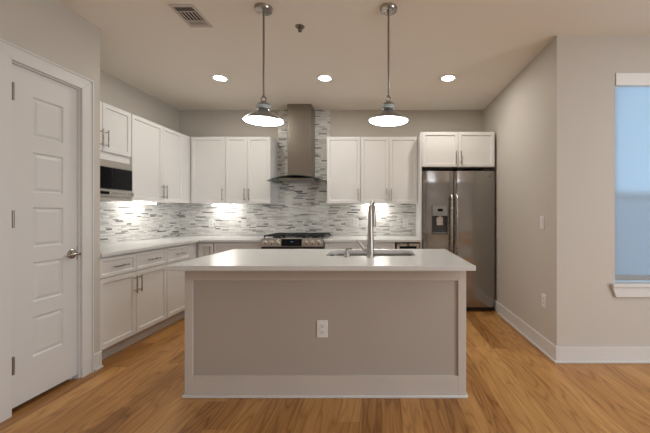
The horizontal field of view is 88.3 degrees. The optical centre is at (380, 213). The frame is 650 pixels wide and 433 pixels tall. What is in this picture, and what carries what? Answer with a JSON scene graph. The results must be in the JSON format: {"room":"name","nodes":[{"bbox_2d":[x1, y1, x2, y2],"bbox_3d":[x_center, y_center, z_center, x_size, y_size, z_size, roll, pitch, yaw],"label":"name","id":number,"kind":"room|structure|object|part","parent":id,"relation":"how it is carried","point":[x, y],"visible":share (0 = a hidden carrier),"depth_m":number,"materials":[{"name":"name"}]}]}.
{"room":"kitchen","nodes":[
{"label":"kitchen","id":0,"kind":"room"},
{"bbox_2d":[0,0,99,353],"bbox_3d":[-2.580,-0.125,-0.773,0.640,2.720,6.854,0,0,0],"label":"wall","id":1,"kind":"structure","parent":0,"point":[50,30],"depth_m":2.37,"materials":[{"name":"beige paint"}]},
{"bbox_2d":[12,63,80,408],"bbox_3d":[-2.259,0.139,2.239,0.096,2.128,0.460,0,0,0],"label":"door","id":2,"kind":"structure","parent":1,"relation":"in","point":[44,109],"depth_m":2.22,"materials":[{"name":"paint"}]},
{"bbox_3d":[-2.249,0.297,2.424,0.045,0.068,0.068,0,0,0],"label":"handle","id":3,"kind":"part","parent":2,"relation":"part of","materials":[{"name":"silver metal"}]},
{"bbox_3d":[-2.224,0.298,2.390,0.025,0.024,0.095,0,0,0],"label":"lever","id":4,"kind":"part","parent":2,"relation":"part of","materials":[{"name":"silver metal"}]},
{"bbox_2d":[0,38,93,422],"bbox_3d":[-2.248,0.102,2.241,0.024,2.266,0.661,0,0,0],"label":"trim","id":5,"kind":"structure","parent":1,"relation":"attached to","point":[9,52],"depth_m":2.11,"materials":[{"name":"paint"}]},
{"bbox_2d":[94,351,103,370],"bbox_3d":[-2.245,1.169,2.616,0.030,0.131,0.077,0,0,0],"label":"baseboard","id":6,"kind":"structure","parent":1,"relation":"attached to","point":[98,365],"depth_m":2.61,"materials":[{"name":"paint"}]},
{"bbox_2d":[100,70,178,203],"bbox_3d":[-2.960,-0.125,0.210,0.120,2.720,9.061,0,0,0],"label":"wall","id":7,"kind":"structure","parent":0,"point":[115,92],"depth_m":3.92,"materials":[{"name":"beige paint"}]},
{"bbox_2d":[100,101,130,163],"bbox_3d":[-2.710,-0.765,3.029,0.375,0.526,0.714,0,0,0],"label":"upper cabinet","id":8,"kind":"object","parent":7,"relation":"attached to","point":[115,123],"visible":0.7,"depth_m":3.19,"materials":[{"name":"paint"}]},
{"bbox_3d":[-2.570,-0.801,2.853,0.019,0.448,0.357,0,0,0],"label":"door","id":9,"kind":"part","parent":8,"relation":"part of","materials":[{"name":"paint"}]},
{"bbox_3d":[-2.541,-0.692,3.003,0.037,0.160,0.011,0,0,0],"label":"handle","id":10,"kind":"part","parent":8,"relation":"part of","materials":[{"name":"silver metal"}]},
{"bbox_2d":[100,159,133,200],"bbox_3d":[-2.717,-0.314,3.040,0.356,0.373,0.700,0,0,0],"label":"microwave","id":11,"kind":"object","parent":8,"relation":"attached to","point":[115,177],"visible":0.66,"depth_m":3.17,"materials":[{"name":"black glass"}]},
{"bbox_3d":[-2.562,-0.331,3.035,0.036,0.212,0.686,0,0,0],"label":"door","id":12,"kind":"part","parent":11,"relation":"part of","materials":[{"name":"black glass"}]},
{"bbox_3d":[-2.565,-0.141,3.036,0.030,0.029,0.692,0,0,0],"label":"trim","id":13,"kind":"part","parent":11,"relation":"part of","materials":[{"name":"silver metal"}]},
{"bbox_3d":[-2.562,-0.192,3.036,0.036,0.062,0.692,0,0,0],"label":"control panel","id":14,"kind":"part","parent":11,"relation":"part of","materials":[{"name":"silver metal"}]},
{"bbox_3d":[-2.543,-0.332,3.248,0.002,0.201,0.244,0,0,0],"label":"dark panel","id":15,"kind":"part","parent":11,"relation":"part of","materials":[{"name":"black glass"}]},
{"bbox_2d":[100,201,178,244],"bbox_3d":[-2.895,0.091,3.698,0.008,0.457,2.086,0,0,0],"label":"tile backsplash","id":16,"kind":"structure","parent":7,"relation":"attached to","point":[120,221],"depth_m":3.90,"materials":[{"name":"tile"}]},
{"bbox_2d":[128,114,189,202],"bbox_3d":[-2.710,-0.583,3.908,0.375,0.891,1.040,0,0,0],"label":"upper cabinet","id":17,"kind":"object","parent":7,"relation":"attached to","point":[160,155],"visible":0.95,"depth_m":3.81,"materials":[{"name":"paint"}]},
{"bbox_2d":[132,201,156,203],"bbox_3d":[-2.740,-0.124,3.830,0.060,0.026,0.320,0,0,0],"label":"light","id":18,"kind":"object","parent":17,"relation":"attached to","point":[134,202],"visible":0.96,"depth_m":3.75,"materials":[{"name":"white plastic"}]},
{"bbox_3d":[-2.570,-0.581,3.633,0.019,0.888,0.480,0,0,0],"label":"door","id":19,"kind":"part","parent":17,"relation":"part of","materials":[{"name":"paint"}]},
{"bbox_3d":[-2.541,-0.252,3.845,0.037,0.160,0.011,0,0,0],"label":"handle","id":20,"kind":"part","parent":17,"relation":"part of","materials":[{"name":"silver metal"}]},
{"bbox_3d":[-2.570,-0.581,4.075,0.019,0.888,0.398,0,0,0],"label":"door","id":21,"kind":"part","parent":17,"relation":"part of","materials":[{"name":"paint"}]},
{"bbox_2d":[0,309,649,432],"bbox_3d":[0.950,1.285,0.271,7.940,0.100,9.181,0,0,0],"label":"floor","id":22,"kind":"structure","parent":0,"point":[512,386],"depth_m":2.17,"materials":[{"name":"brown wood"}]},
{"bbox_2d":[100,247,166,359],"bbox_3d":[-2.566,0.793,3.079,0.667,0.883,0.846,0,0,0],"label":"base cabinet","id":23,"kind":"object","parent":22,"relation":"on","point":[133,286],"visible":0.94,"depth_m":3.02,"materials":[{"name":"paint"}]},
{"bbox_3d":[-2.280,0.449,2.858,0.019,0.160,0.400,0,0,0],"label":"drawer","id":24,"kind":"part","parent":23,"relation":"part of","materials":[{"name":"paint"}]},
{"bbox_3d":[-2.280,0.824,2.858,0.019,0.578,0.400,0,0,0],"label":"door","id":25,"kind":"part","parent":23,"relation":"part of","materials":[{"name":"paint"}]},
{"bbox_3d":[-2.251,0.650,3.091,0.037,0.160,0.011,0,0,0],"label":"handle","id":26,"kind":"part","parent":23,"relation":"part of","materials":[{"name":"silver metal"}]},
{"bbox_3d":[-2.280,0.449,3.280,0.019,0.160,0.435,0,0,0],"label":"drawer","id":27,"kind":"part","parent":23,"relation":"part of","materials":[{"name":"paint"}]},
{"bbox_3d":[-2.280,0.824,3.280,0.019,0.578,0.435,0,0,0],"label":"door","id":28,"kind":"part","parent":23,"relation":"part of","materials":[{"name":"paint"}]},
{"bbox_2d":[100,236,267,256],"bbox_3d":[-2.184,0.336,3.698,1.432,0.030,2.086,0,0,0],"label":"countertop","id":29,"kind":"structure","parent":23,"relation":"on","point":[111,249],"depth_m":3.68,"materials":[{"name":"white stone"}]},
{"bbox_2d":[160,242,196,328],"bbox_3d":[-2.566,0.793,3.801,0.667,0.883,0.598,0,0,0],"label":"base cabinet","id":30,"kind":"object","parent":22,"relation":"on","point":[178,253],"visible":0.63,"depth_m":3.70,"materials":[{"name":"paint"}]},
{"bbox_3d":[-2.280,0.449,3.713,0.019,0.160,0.414,0,0,0],"label":"drawer","id":31,"kind":"part","parent":30,"relation":"part of","materials":[{"name":"paint"}]},
{"bbox_3d":[-2.280,0.824,3.713,0.019,0.578,0.414,0,0,0],"label":"door","id":32,"kind":"part","parent":30,"relation":"part of","materials":[{"name":"paint"}]},
{"bbox_2d":[197,242,213,257],"bbox_3d":[-2.181,0.793,4.393,0.216,0.883,0.690,0,0,0],"label":"base cabinet","id":33,"kind":"object","parent":22,"relation":"on","point":[203,248],"visible":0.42,"depth_m":4.09,"materials":[{"name":"paint"}]},
{"bbox_2d":[214,242,260,253],"bbox_3d":[-1.770,0.793,4.393,0.606,0.883,0.690,0,0,0],"label":"base cabinet","id":34,"kind":"object","parent":22,"relation":"on","point":[219,247],"visible":0.15,"depth_m":4.10,"materials":[{"name":"paint"}]},
{"bbox_2d":[261,233,331,248],"bbox_3d":[-1.085,0.752,4.347,0.756,0.966,0.766,0,0,0],"label":"gas range","id":35,"kind":"object","parent":22,"relation":"on","point":[275,240],"visible":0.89,"depth_m":4.03,"materials":[{"name":"grey metal"}]},
{"bbox_3d":[-1.085,0.356,4.038,0.756,0.106,0.052,0,0,0],"label":"control panel","id":36,"kind":"part","parent":35,"relation":"part of","materials":[{"name":"silver metal"}]},
{"bbox_2d":[268,235,331,239],"bbox_3d":[-1.085,0.320,4.390,0.756,0.020,0.680,0,0,0],"label":"cooktop","id":37,"kind":"object","parent":35,"relation":"in","point":[326,236],"depth_m":4.10,"materials":[{"name":"black metal"}]},
{"bbox_2d":[182,271,467,397],"bbox_3d":[-0.373,0.793,2.578,1.912,0.883,0.755,0,0,0],"label":"kitchen island","id":38,"kind":"object","parent":22,"relation":"on","point":[249,334],"visible":0.83,"depth_m":2.23,"materials":[{"name":"paint"}]},
{"bbox_2d":[165,249,475,270],"bbox_3d":[-0.372,0.336,2.506,1.907,0.030,0.972,0,0,0],"label":"island countertop","id":39,"kind":"structure","parent":38,"relation":"on","point":[235,259],"depth_m":2.21,"materials":[{"name":"white stone"}]},
{"bbox_2d":[344,247,351,256],"bbox_3d":[-0.248,0.285,2.458,0.044,0.071,0.087,0,0,10],"label":"soap dispenser","id":40,"kind":"object","parent":39,"relation":"on","point":[346,248],"visible":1,"depth_m":2.43,"materials":[{"name":"silver metal"}]},
{"bbox_2d":[356,201,375,256],"bbox_3d":[-0.079,0.111,2.476,0.110,0.419,0.224,0,0,34],"label":"faucet","id":41,"kind":"object","parent":39,"relation":"on","point":[369,249],"visible":1,"depth_m":2.42,"materials":[{"name":"silver metal"}]},
{"bbox_3d":[-0.140,0.235,2.431,0.089,0.093,0.036,0,0,-8],"label":"lever","id":42,"kind":"part","parent":41,"relation":"part of","materials":[{"name":"silver metal"}]},
{"bbox_2d":[329,254,412,255],"bbox_3d":[-0.081,0.450,2.695,0.742,0.199,0.444,0,0,0],"label":"sink","id":43,"kind":"object","parent":39,"relation":"in","point":[331,254],"visible":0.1,"depth_m":2.89,"materials":[{"name":"silver metal"}]},
{"bbox_2d":[317,320,327,337],"bbox_3d":[-0.395,0.777,2.221,0.072,0.116,0.009,0,0,0],"label":"wall outlet","id":44,"kind":"object","parent":38,"relation":"attached to","point":[322,325],"visible":1,"depth_m":2.22,"materials":[{"name":"white plastic"}]},
{"bbox_3d":[-0.373,1.226,2.578,1.912,0.019,0.755,0,0,0],"label":"shoe moulding","id":45,"kind":"part","parent":38,"relation":"part of","materials":[{"name":"paint"}]},
{"bbox_3d":[-0.373,1.162,2.219,1.782,0.146,0.014,0,0,0],"label":"baseboard","id":46,"kind":"part","parent":38,"relation":"part of","materials":[{"name":"paint"}]},
{"bbox_3d":[-0.373,0.793,2.236,1.860,0.883,0.020,0,0,0],"label":"panel","id":47,"kind":"part","parent":38,"relation":"part of","materials":[{"name":"paint"}]},
{"bbox_2d":[325,242,359,248],"bbox_3d":[-0.481,0.793,4.393,0.442,0.883,0.690,0,0,0],"label":"base cabinet","id":48,"kind":"object","parent":22,"relation":"on","point":[328,245],"visible":0.09,"depth_m":4.09,"materials":[{"name":"paint"}]},
{"bbox_2d":[324,236,420,241],"bbox_3d":[-0.104,0.336,4.400,1.195,0.030,0.680,0,0,0],"label":"countertop","id":49,"kind":"structure","parent":48,"relation":"on","point":[332,238],"depth_m":4.07,"materials":[{"name":"white stone"}]},
{"bbox_2d":[360,242,394,248],"bbox_3d":[-0.043,0.793,4.393,0.434,0.883,0.690,0,0,0],"label":"base cabinet","id":50,"kind":"object","parent":22,"relation":"on","point":[377,245],"visible":0.03,"depth_m":4.09,"materials":[{"name":"paint"}]},
{"bbox_2d":[395,242,419,248],"bbox_3d":[0.335,0.796,4.359,0.292,0.878,0.653,0,0,0],"label":"appliance","id":51,"kind":"object","parent":22,"relation":"on","point":[398,245],"visible":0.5,"depth_m":4.07,"materials":[{"name":"grey metal"}]},
{"bbox_2d":[415,132,421,248],"bbox_3d":[0.503,0.103,4.443,0.019,2.263,0.596,0,0,0],"label":"end panel","id":52,"kind":"object","parent":22,"relation":"on","point":[418,207],"visible":0.36,"depth_m":4.23,"materials":[{"name":"paint"}]},
{"bbox_2d":[422,169,494,309],"bbox_3d":[0.978,0.338,4.394,0.912,1.795,0.633,0,0,0],"label":"refrigerator","id":53,"kind":"object","parent":22,"relation":"on","point":[458,207],"visible":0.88,"depth_m":4.14,"materials":[{"name":"grey metal"}]},
{"bbox_3d":[0.717,0.321,4.179,0.390,1.708,0.082,0,0,0],"label":"freezer door","id":54,"kind":"part","parent":53,"relation":"part of","materials":[{"name":"silver metal"}]},
{"bbox_3d":[0.740,-0.035,4.161,0.187,0.129,0.058,0,0,0],"label":"dispenser panel","id":55,"kind":"part","parent":53,"relation":"part of","materials":[{"name":"grey plastic"}]},
{"bbox_3d":[0.884,0.138,4.115,0.025,0.777,0.075,0,0,0],"label":"door handle","id":56,"kind":"part","parent":53,"relation":"part of","materials":[{"name":"silver metal"}]},
{"bbox_3d":[0.948,0.138,4.115,0.025,0.777,0.075,0,0,0],"label":"door handle","id":57,"kind":"part","parent":53,"relation":"part of","materials":[{"name":"silver metal"}]},
{"bbox_3d":[1.177,0.321,4.179,0.514,1.708,0.082,0,0,0],"label":"door","id":58,"kind":"part","parent":53,"relation":"part of","materials":[{"name":"silver metal"}]},
{"bbox_2d":[179,110,482,203],"bbox_3d":[-0.719,-0.125,4.801,4.602,2.720,0.120,0,0,0],"label":"wall","id":59,"kind":"structure","parent":0,"point":[192,123],"depth_m":4.74,"materials":[{"name":"beige paint"}]},
{"bbox_2d":[190,137,228,203],"bbox_3d":[-2.319,-0.583,4.552,0.478,0.891,0.359,0,0,0],"label":"upper cabinet","id":60,"kind":"object","parent":59,"relation":"attached to","point":[207,154],"visible":0.95,"depth_m":4.42,"materials":[{"name":"paint"}]},
{"bbox_2d":[211,204,235,205],"bbox_3d":[-2.195,-0.124,4.600,0.320,0.026,0.060,0,0,0],"label":"light","id":61,"kind":"object","parent":60,"relation":"attached to","point":[211,204],"visible":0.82,"depth_m":4.58,"materials":[{"name":"white plastic"}]},
{"bbox_2d":[226,137,277,203],"bbox_3d":[-1.779,-0.583,4.552,0.602,0.891,0.359,0,0,0],"label":"upper cabinet","id":62,"kind":"object","parent":59,"relation":"attached to","point":[250,161],"visible":1,"depth_m":4.42,"materials":[{"name":"paint"}]},
{"bbox_3d":[-1.933,-0.581,4.420,0.288,0.888,0.019,0,0,0],"label":"door","id":63,"kind":"part","parent":62,"relation":"part of","materials":[{"name":"paint"}]},
{"bbox_3d":[-1.633,-0.581,4.420,0.304,0.888,0.019,0,0,0],"label":"door","id":64,"kind":"part","parent":62,"relation":"part of","materials":[{"name":"paint"}]},
{"bbox_2d":[267,104,326,182],"bbox_3d":[-1.107,-0.953,4.480,0.752,1.060,0.502,0,0,0],"label":"range hood","id":65,"kind":"object","parent":59,"relation":"attached to","point":[300,117],"visible":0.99,"depth_m":4.47,"materials":[{"name":"silver metal"}]},
{"bbox_2d":[279,178,319,182],"bbox_3d":[-1.107,-0.448,4.520,0.460,0.026,0.417,0,0,0],"label":"hood","id":66,"kind":"object","parent":65,"relation":"attached to","point":[288,180],"depth_m":4.35,"materials":[{"name":"silver metal"}]},
{"bbox_2d":[179,110,414,235],"bbox_3d":[-1.198,-0.582,4.736,3.387,1.804,0.008,0,0,0],"label":"tile backsplash","id":67,"kind":"structure","parent":59,"relation":"attached to","point":[301,207],"depth_m":4.73,"materials":[{"name":"tile"}]},
{"bbox_2d":[209,219,213,226],"bbox_3d":[-2.432,0.140,4.727,0.072,0.116,0.009,0,0,0],"label":"wall outlet","id":68,"kind":"object","parent":67,"relation":"attached to","point":[211,221],"visible":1,"depth_m":4.73,"materials":[{"name":"white plastic"}]},
{"bbox_2d":[241,219,245,226],"bbox_3d":[-1.965,0.140,4.726,0.072,0.116,0.012,0,0,0],"label":"light switch","id":69,"kind":"object","parent":67,"relation":"attached to","point":[243,221],"visible":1,"depth_m":4.73,"materials":[{"name":"white plastic"}]},
{"bbox_2d":[353,218,358,225],"bbox_3d":[-0.358,0.125,4.727,0.072,0.116,0.009,0,0,0],"label":"wall outlet","id":70,"kind":"object","parent":67,"relation":"attached to","point":[355,220],"visible":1,"depth_m":4.73,"materials":[{"name":"white plastic"}]},
{"bbox_2d":[403,219,407,226],"bbox_3d":[0.345,0.140,4.727,0.072,0.116,0.009,0,0,0],"label":"wall outlet","id":71,"kind":"object","parent":67,"relation":"attached to","point":[405,221],"visible":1,"depth_m":4.73,"materials":[{"name":"white plastic"}]},
{"bbox_2d":[327,137,360,203],"bbox_3d":[-0.500,-0.583,4.552,0.454,0.891,0.359,0,0,0],"label":"upper cabinet","id":72,"kind":"object","parent":59,"relation":"attached to","point":[343,153],"visible":0.96,"depth_m":4.42,"materials":[{"name":"paint"}]},
{"bbox_2d":[361,137,417,203],"bbox_3d":[0.110,-0.583,4.552,0.764,0.891,0.359,0,0,0],"label":"upper cabinet","id":73,"kind":"object","parent":59,"relation":"attached to","point":[389,165],"visible":0.99,"depth_m":4.42,"materials":[{"name":"paint"}]},
{"bbox_3d":[-0.082,-0.581,4.420,0.376,0.888,0.019,0,0,0],"label":"door","id":74,"kind":"part","parent":73,"relation":"part of","materials":[{"name":"paint"}]},
{"bbox_2d":[364,204,386,205],"bbox_3d":[-0.070,-0.124,4.600,0.320,0.026,0.060,0,0,0],"label":"light","id":75,"kind":"object","parent":73,"relation":"attached to","point":[364,204],"visible":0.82,"depth_m":4.58,"materials":[{"name":"white plastic"}]},
{"bbox_3d":[0.299,-0.581,4.420,0.378,0.888,0.019,0,0,0],"label":"door","id":76,"kind":"part","parent":73,"relation":"part of","materials":[{"name":"paint"}]},
{"bbox_2d":[422,132,494,170],"bbox_3d":[0.972,-0.807,4.424,0.918,0.441,0.633,0,0,0],"label":"upper cabinet","id":77,"kind":"object","parent":59,"relation":"attached to","point":[441,151],"visible":0.95,"depth_m":4.16,"materials":[{"name":"paint"}]},
{"bbox_3d":[0.743,-0.807,4.155,0.452,0.436,0.019,0,0,0],"label":"door","id":78,"kind":"part","parent":77,"relation":"part of","materials":[{"name":"paint"}]},
{"bbox_3d":[1.200,-0.807,4.155,0.454,0.436,0.019,0,0,0],"label":"door","id":79,"kind":"part","parent":77,"relation":"part of","materials":[{"name":"paint"}]},
{"bbox_2d":[57,0,649,109],"bbox_3d":[0.950,-1.535,0.271,7.940,0.100,9.181,0,0,0],"label":"ceiling","id":80,"kind":"structure","parent":0,"point":[145,45],"depth_m":2.90,"materials":[{"name":"paint"}]},
{"bbox_2d":[168,4,212,26],"bbox_3d":[-1.424,-1.482,2.482,0.180,0.006,0.284,0,0,0],"label":"ceiling vent","id":81,"kind":"object","parent":80,"relation":"in","point":[189,13],"visible":1,"depth_m":2.46,"materials":[{"name":"metal"}]},
{"bbox_2d":[210,74,229,81],"bbox_3d":[-1.767,-1.481,3.620,0.200,0.006,0.200,0,0,0],"label":"recessed light","id":82,"kind":"object","parent":80,"relation":"in","point":[216,77],"visible":1,"depth_m":3.62,"materials":[{"name":"white plastic"}]},
{"bbox_2d":[241,2,284,126],"bbox_3d":[-0.848,-1.073,2.385,0.300,0.823,0.300,0,0,0],"label":"pendant light","id":83,"kind":"object","parent":80,"relation":"hanging from","point":[262,117],"visible":1,"depth_m":2.36,"materials":[{"name":"silver metal"}]},
{"bbox_3d":[-0.848,-0.712,2.385,0.300,0.100,0.300,0,0,0],"label":"lamp shade","id":84,"kind":"part","parent":83,"relation":"part of","materials":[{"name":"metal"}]},
{"bbox_2d":[243,116,283,125],"bbox_3d":[-0.848,-0.664,2.385,0.278,0.005,0.278,0,0,0],"label":"diffuser","id":85,"kind":"object","parent":83,"relation":"attached to","point":[251,120],"depth_m":2.36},
{"bbox_3d":[-0.848,-1.155,2.385,0.014,0.607,0.014,0,0,0],"label":"rod","id":86,"kind":"part","parent":83,"relation":"part of","materials":[{"name":"silver metal"}]},
{"bbox_2d":[295,24,304,32],"bbox_3d":[-0.644,-1.464,2.620,0.072,0.042,0.072,0,0,0],"label":"sprinkler","id":87,"kind":"object","parent":80,"relation":"attached to","point":[300,27],"visible":1,"depth_m":2.61,"materials":[{"name":"silver metal"}]},
{"bbox_2d":[315,74,333,81],"bbox_3d":[-0.617,-1.481,3.620,0.200,0.006,0.200,0,0,0],"label":"recessed light","id":88,"kind":"object","parent":80,"relation":"in","point":[323,77],"visible":1,"depth_m":3.62,"materials":[{"name":"white plastic"}]},
{"bbox_2d":[368,2,408,126],"bbox_3d":[0.054,-1.073,2.385,0.300,0.823,0.300,0,0,0],"label":"pendant light","id":89,"kind":"object","parent":80,"relation":"hanging from","point":[388,117],"visible":1,"depth_m":2.36,"materials":[{"name":"silver metal"}]},
{"bbox_3d":[0.054,-0.712,2.385,0.300,0.100,0.300,0,0,0],"label":"lamp shade","id":90,"kind":"part","parent":89,"relation":"part of","materials":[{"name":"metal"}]},
{"bbox_3d":[0.054,-1.155,2.385,0.014,0.607,0.014,0,0,0],"label":"rod","id":91,"kind":"part","parent":89,"relation":"part of","materials":[{"name":"silver metal"}]},
{"bbox_2d":[369,116,407,125],"bbox_3d":[0.054,-0.664,2.385,0.278,0.005,0.278,0,0,0],"label":"diffuser","id":92,"kind":"object","parent":89,"relation":"attached to","point":[375,120],"depth_m":2.37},
{"bbox_2d":[439,74,456,81],"bbox_3d":[0.735,-1.481,3.620,0.200,0.006,0.200,0,0,0],"label":"recessed light","id":93,"kind":"object","parent":80,"relation":"in","point":[449,77],"visible":1,"depth_m":3.62,"materials":[{"name":"white plastic"}]},
{"bbox_2d":[483,43,548,339],"bbox_3d":[1.522,-0.125,3.808,0.120,2.720,1.866,0,0,0],"label":"wall","id":94,"kind":"structure","parent":0,"point":[518,116],"depth_m":3.38,"materials":[{"name":"beige paint"}]},
{"bbox_2d":[493,300,557,362],"bbox_3d":[1.447,1.169,3.728,0.030,0.131,2.026,0,0,0],"label":"baseboard","id":95,"kind":"structure","parent":94,"relation":"attached to","point":[544,345],"depth_m":3.21,"materials":[{"name":"paint"}]},
{"bbox_2d":[540,216,543,228],"bbox_3d":[1.456,0.081,2.985,0.012,0.116,0.072,0,0,0],"label":"light switch","id":96,"kind":"object","parent":94,"relation":"attached to","point":[541,217],"visible":1,"depth_m":2.98,"materials":[{"name":"white plastic"}]},
{"bbox_2d":[542,293,545,307],"bbox_3d":[1.457,0.780,2.955,0.009,0.116,0.072,0,0,0],"label":"wall outlet","id":97,"kind":"object","parent":94,"relation":"attached to","point":[543,295],"visible":1,"depth_m":2.95,"materials":[{"name":"white plastic"}]},
{"bbox_2d":[549,35,649,345],"bbox_3d":[3.131,-0.125,2.810,3.338,2.720,0.130,0,0,0],"label":"wall","id":98,"kind":"structure","parent":0,"point":[584,309],"depth_m":2.75,"materials":[{"name":"beige paint"}]},
{"bbox_2d":[557,346,649,362],"bbox_3d":[3.123,1.169,2.730,3.354,0.131,0.030,0,0,0],"label":"baseboard","id":99,"kind":"structure","parent":98,"relation":"attached to","point":[566,354],"depth_m":2.73,"materials":[{"name":"paint"}]},
{"bbox_2d":[611,280,649,296],"bbox_3d":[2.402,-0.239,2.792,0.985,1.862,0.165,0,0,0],"label":"window sill","id":100,"kind":"structure","parent":98,"relation":"in","point":[620,288],"depth_m":2.72,"materials":[{"name":"paint"}]},
{"bbox_3d":[2.402,0.595,2.770,0.985,0.030,0.120,0,0,0],"label":"sill","id":101,"kind":"part","parent":100,"relation":"part of","materials":[{"name":"paint"}]},
{"bbox_2d":[615,73,649,279],"bbox_3d":[2.402,-0.305,2.780,0.914,1.727,0.081,0,0,0],"label":"window","id":102,"kind":"structure","parent":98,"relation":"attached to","point":[632,90],"depth_m":2.78,"materials":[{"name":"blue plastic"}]}
]}

